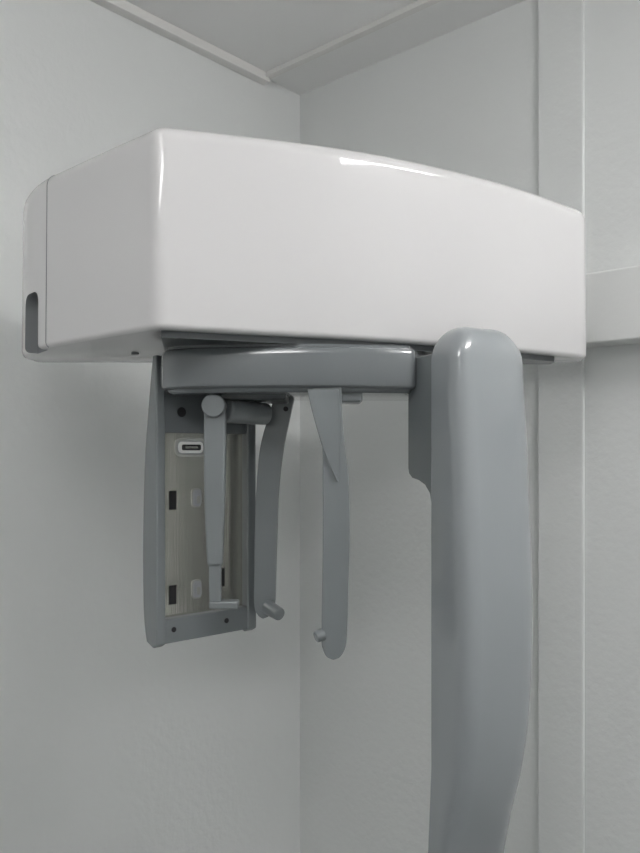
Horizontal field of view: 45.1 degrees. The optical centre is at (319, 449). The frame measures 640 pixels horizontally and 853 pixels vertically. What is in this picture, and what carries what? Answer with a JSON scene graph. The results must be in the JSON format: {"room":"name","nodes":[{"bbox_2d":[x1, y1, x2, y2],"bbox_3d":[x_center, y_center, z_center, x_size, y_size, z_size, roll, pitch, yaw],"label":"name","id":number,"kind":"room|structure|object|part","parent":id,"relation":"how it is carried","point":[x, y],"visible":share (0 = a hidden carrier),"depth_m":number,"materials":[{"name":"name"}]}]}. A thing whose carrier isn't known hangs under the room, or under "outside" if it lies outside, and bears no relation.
{"room":"radiology room","nodes":[
{"label":"radiology room","id":0,"kind":"room"},
{"bbox_2d":[0,0,299,852],"bbox_3d":[-1.131,0.200,1.159,0.100,2.500,3.100,0,0,42],"label":"wall","id":1,"kind":"structure","parent":0,"point":[111,741],"depth_m":1.78,"materials":[{"name":"paint"}]},
{"bbox_2d":[90,0,269,84],"bbox_3d":[-1.133,-1.038,1.060,0.028,0.024,2.950,0,0,42],"label":"trim","id":2,"kind":"structure","parent":1,"relation":"attached to","point":[123,8],"depth_m":1.93,"materials":[{"name":"paint"}]},
{"bbox_2d":[191,488,201,506],"bbox_3d":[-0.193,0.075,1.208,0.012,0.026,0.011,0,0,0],"label":"plate hole","id":3,"kind":"object","parent":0,"point":[196,493],"depth_m":1.21,"materials":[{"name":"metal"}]},
{"bbox_2d":[191,579,201,598],"bbox_3d":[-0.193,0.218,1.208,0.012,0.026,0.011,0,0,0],"label":"plate hole","id":4,"kind":"object","parent":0,"point":[196,584],"depth_m":1.21,"materials":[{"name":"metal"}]},
{"bbox_2d":[125,0,524,94],"bbox_3d":[0.024,-1.100,0.125,3.200,0.100,3.300,0,0,42],"label":"ceiling","id":5,"kind":"structure","parent":0,"point":[266,35],"depth_m":1.90,"materials":[{"name":"paint"}]},
{"bbox_2d":[266,0,442,78],"bbox_3d":[0.953,-1.043,1.162,3.000,0.014,0.021,0,0,42],"label":"trim","id":6,"kind":"structure","parent":5,"relation":"attached to","point":[419,5],"depth_m":1.93,"materials":[{"name":"paint"}]},
{"bbox_2d":[300,0,639,852],"bbox_3d":[1.092,0.200,1.317,3.200,2.500,0.100,0,0,42],"label":"wall","id":7,"kind":"structure","parent":0,"point":[464,100],"depth_m":1.96,"materials":[{"name":"paint"}]},
{"bbox_2d":[538,0,584,852],"bbox_3d":[0.543,0.200,1.734,0.107,2.500,0.010,0,0,42],"label":"trim","id":8,"kind":"structure","parent":7,"relation":"attached to","point":[561,23],"depth_m":1.73,"materials":[{"name":"paint"}]},
{"bbox_2d":[586,265,639,347],"bbox_3d":[1.126,-0.298,1.168,1.950,0.149,0.075,0,0,42],"label":"wall rail","id":9,"kind":"object","parent":7,"relation":"attached to","point":[612,296],"depth_m":1.59,"materials":[{"name":"paint"}]},
{"bbox_3d":[0.310,-0.305,1.523,0.160,0.110,0.485,0,0,42],"label":"mounting arm","id":10,"kind":"object","parent":9,"relation":"attached to","visible":0},
{"bbox_2d":[22,127,585,362],"bbox_3d":[-0.023,-0.300,1.206,0.985,0.284,0.407,0,0,0],"label":"housing","id":11,"kind":"object","parent":10,"relation":"attached to","point":[168,229],"depth_m":1.10,"materials":[{"name":"white plastic"}]},
{"bbox_3d":[-0.414,-0.293,1.192,0.002,0.271,0.024,0,0,44],"label":"end cap seam","id":12,"kind":"part","parent":11,"relation":"part of","materials":[{"name":"white plastic"}]},
{"bbox_2d":[161,330,554,363],"bbox_3d":[0.064,-0.155,1.178,0.673,0.013,0.323,0,0,0],"label":"underside plate","id":13,"kind":"object","parent":11,"relation":"attached to","point":[170,339],"visible":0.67,"depth_m":1.08,"materials":[{"name":"grey plastic"}]},
{"bbox_2d":[161,344,420,400],"bbox_3d":[-0.026,-0.115,1.182,0.420,0.068,0.213,0,0,0],"label":"beam","id":14,"kind":"structure","parent":13,"relation":"attached to","point":[379,372],"depth_m":1.08,"materials":[{"name":"grey plastic"}]},
{"bbox_2d":[143,355,164,647],"bbox_3d":[-0.252,0.078,1.168,0.039,0.439,0.042,0,0,0],"label":"panel","id":15,"kind":"object","parent":14,"relation":"attached to","point":[154,474],"depth_m":1.15,"materials":[{"name":"grey plastic"}]},
{"bbox_2d":[165,605,246,643],"bbox_3d":[-0.183,0.273,1.216,0.136,0.037,0.121,0,0,0],"label":"bar","id":16,"kind":"object","parent":15,"relation":"attached to","point":[211,622],"depth_m":1.20,"materials":[{"name":"grey plastic"}]},
{"bbox_2d":[165,433,241,616],"bbox_3d":[-0.186,0.114,1.217,0.154,0.284,0.005,0,0,-40],"label":"sensor plate","id":17,"kind":"object","parent":14,"relation":"attached to","point":[185,535],"depth_m":1.20,"materials":[{"name":"grey metal"}]},
{"bbox_3d":[-0.226,0.222,1.181,0.012,0.029,0.001,0,0,-40],"label":"plate slot","id":18,"kind":"part","parent":17,"relation":"part of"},
{"bbox_3d":[-0.226,0.077,1.181,0.012,0.029,0.001,0,0,-40],"label":"plate slot","id":19,"kind":"part","parent":17,"relation":"part of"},
{"bbox_2d":[177,407,185,416],"bbox_3d":[-0.213,-0.058,1.179,0.015,0.015,0.003,0,0,-40],"label":"screw","id":20,"kind":"object","parent":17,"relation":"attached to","point":[181,411],"visible":1,"depth_m":1.18,"materials":[{"name":"black metal"}]},
{"bbox_2d":[174,438,203,456],"bbox_3d":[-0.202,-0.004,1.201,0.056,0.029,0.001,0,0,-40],"label":"port","id":21,"kind":"object","parent":17,"relation":"attached to","point":[178,439],"visible":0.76,"depth_m":1.20,"materials":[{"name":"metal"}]},
{"bbox_2d":[182,445,200,449],"bbox_3d":[-0.201,-0.004,1.201,0.027,0.009,0.024,0,0,0],"label":"plate port slot","id":22,"kind":"object","parent":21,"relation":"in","point":[183,446],"depth_m":1.20,"materials":[{"name":"black plastic"}]},
{"bbox_3d":[-0.186,0.114,1.218,0.154,0.284,0.004,0,0,-40],"label":"plate","id":23,"kind":"part","parent":17,"relation":"part of","materials":[{"name":"metal"}]},
{"bbox_3d":[-0.159,0.205,1.238,0.012,0.029,0.001,0,0,-40],"label":"plate slot","id":24,"kind":"part","parent":17,"relation":"part of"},
{"bbox_2d":[165,391,245,433],"bbox_3d":[-0.184,-0.081,1.217,0.133,0.109,0.117,0,0,0],"label":"block","id":25,"kind":"object","parent":14,"relation":"attached to","point":[193,420],"depth_m":1.19,"materials":[{"name":"grey plastic"}]},
{"bbox_2d":[242,424,255,630],"bbox_3d":[-0.125,0.078,1.275,0.040,0.439,0.043,0,0,0],"label":"rail","id":26,"kind":"object","parent":25,"relation":"attached to","point":[248,439],"depth_m":1.26,"materials":[{"name":"grey plastic"}]},
{"bbox_2d":[219,395,288,403],"bbox_3d":[-0.107,-0.082,1.185,0.115,0.015,0.110,0,0,0],"label":"carriage","id":27,"kind":"object","parent":14,"relation":"attached to","point":[270,399],"visible":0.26,"depth_m":1.13,"materials":[{"name":"grey plastic"}]},
{"bbox_2d":[204,400,226,565],"bbox_3d":[-0.153,0.047,1.124,0.032,0.242,0.018,0,0,0],"label":"support","id":28,"kind":"object","parent":27,"relation":"attached to","point":[215,429],"visible":0.94,"depth_m":1.11,"materials":[{"name":"grey plastic"}]},
{"bbox_2d":[201,394,226,417],"bbox_3d":[-0.154,-0.064,1.123,0.034,0.034,0.030,0,0,0],"label":"support","id":29,"kind":"object","parent":28,"relation":"attached to","point":[213,405],"depth_m":1.11,"materials":[{"name":"grey plastic"}]},
{"bbox_2d":[209,565,221,601],"bbox_3d":[-0.153,0.191,1.125,0.018,0.062,0.011,0,0,0],"label":"support","id":30,"kind":"object","parent":28,"relation":"attached to","point":[215,572],"depth_m":1.12,"materials":[{"name":"grey plastic"}]},
{"bbox_2d":[209,599,238,608],"bbox_3d":[-0.141,0.226,1.129,0.043,0.012,0.021,0,0,0],"label":"forehead support foot","id":31,"kind":"object","parent":30,"relation":"attached to","point":[225,603],"depth_m":1.12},
{"bbox_3d":[-0.153,0.047,1.124,0.032,0.242,0.018,0,0,0],"label":"arm","id":32,"kind":"part","parent":28,"relation":"part of"},
{"bbox_2d":[225,400,271,424],"bbox_3d":[-0.113,-0.059,1.174,0.079,0.040,0.075,0,0,0],"label":"support","id":33,"kind":"object","parent":27,"relation":"attached to","point":[237,412],"depth_m":1.16,"materials":[{"name":"grey plastic"}]},
{"bbox_2d":[254,400,293,618],"bbox_3d":[-0.073,0.091,1.250,0.066,0.362,0.020,0,0,0],"label":"support","id":34,"kind":"object","parent":14,"relation":"attached to","point":[271,452],"visible":0.8,"depth_m":1.24,"materials":[{"name":"grey plastic"}]},
{"bbox_2d":[262,600,284,619],"bbox_3d":[-0.074,0.253,1.217,0.024,0.028,0.038,0,0,-39],"label":"pad","id":35,"kind":"object","parent":34,"relation":"attached to","point":[271,609],"visible":1,"depth_m":1.21,"materials":[{"name":"grey plastic"}]},
{"bbox_2d":[312,387,349,659],"bbox_3d":[0.015,0.103,1.096,0.054,0.386,0.022,0,0,0],"label":"support","id":36,"kind":"object","parent":14,"relation":"attached to","point":[336,501],"visible":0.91,"depth_m":1.08,"materials":[{"name":"grey plastic"}]},
{"bbox_2d":[313,628,325,641],"bbox_3d":[0.000,0.262,1.087,0.017,0.019,0.018,0,0,-22],"label":"pad","id":37,"kind":"object","parent":36,"relation":"attached to","point":[319,635],"visible":1,"depth_m":1.08,"materials":[{"name":"grey plastic"}]},
{"bbox_2d":[307,390,339,481],"bbox_3d":[0.005,-0.020,1.086,0.046,0.130,0.010,0,0,0],"label":"rib","id":38,"kind":"object","parent":36,"relation":"attached to","point":[325,406],"visible":1,"depth_m":1.08,"materials":[{"name":"grey plastic"}]},
{"bbox_2d":[342,393,362,403],"bbox_3d":[0.043,-0.079,1.125,0.036,0.022,0.050,0,0,0],"label":"slider","id":39,"kind":"object","parent":14,"relation":"attached to","point":[347,398],"visible":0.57,"depth_m":1.10,"materials":[{"name":"grey plastic"}]},
{"bbox_2d":[408,354,431,497],"bbox_3d":[0.190,-0.025,1.128,0.100,0.221,0.070,0,0,-30],"label":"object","id":40,"kind":"structure","parent":14,"relation":"attached to","point":[419,399],"depth_m":1.10,"materials":[{"name":"grey plastic"}]},
{"bbox_2d":[428,327,532,852],"bbox_3d":[0.231,0.244,1.090,0.138,0.832,0.094,0,0,-30],"label":"column","id":41,"kind":"structure","parent":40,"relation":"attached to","point":[482,588],"depth_m":1.05,"materials":[{"name":"grey plastic"}]}
]}

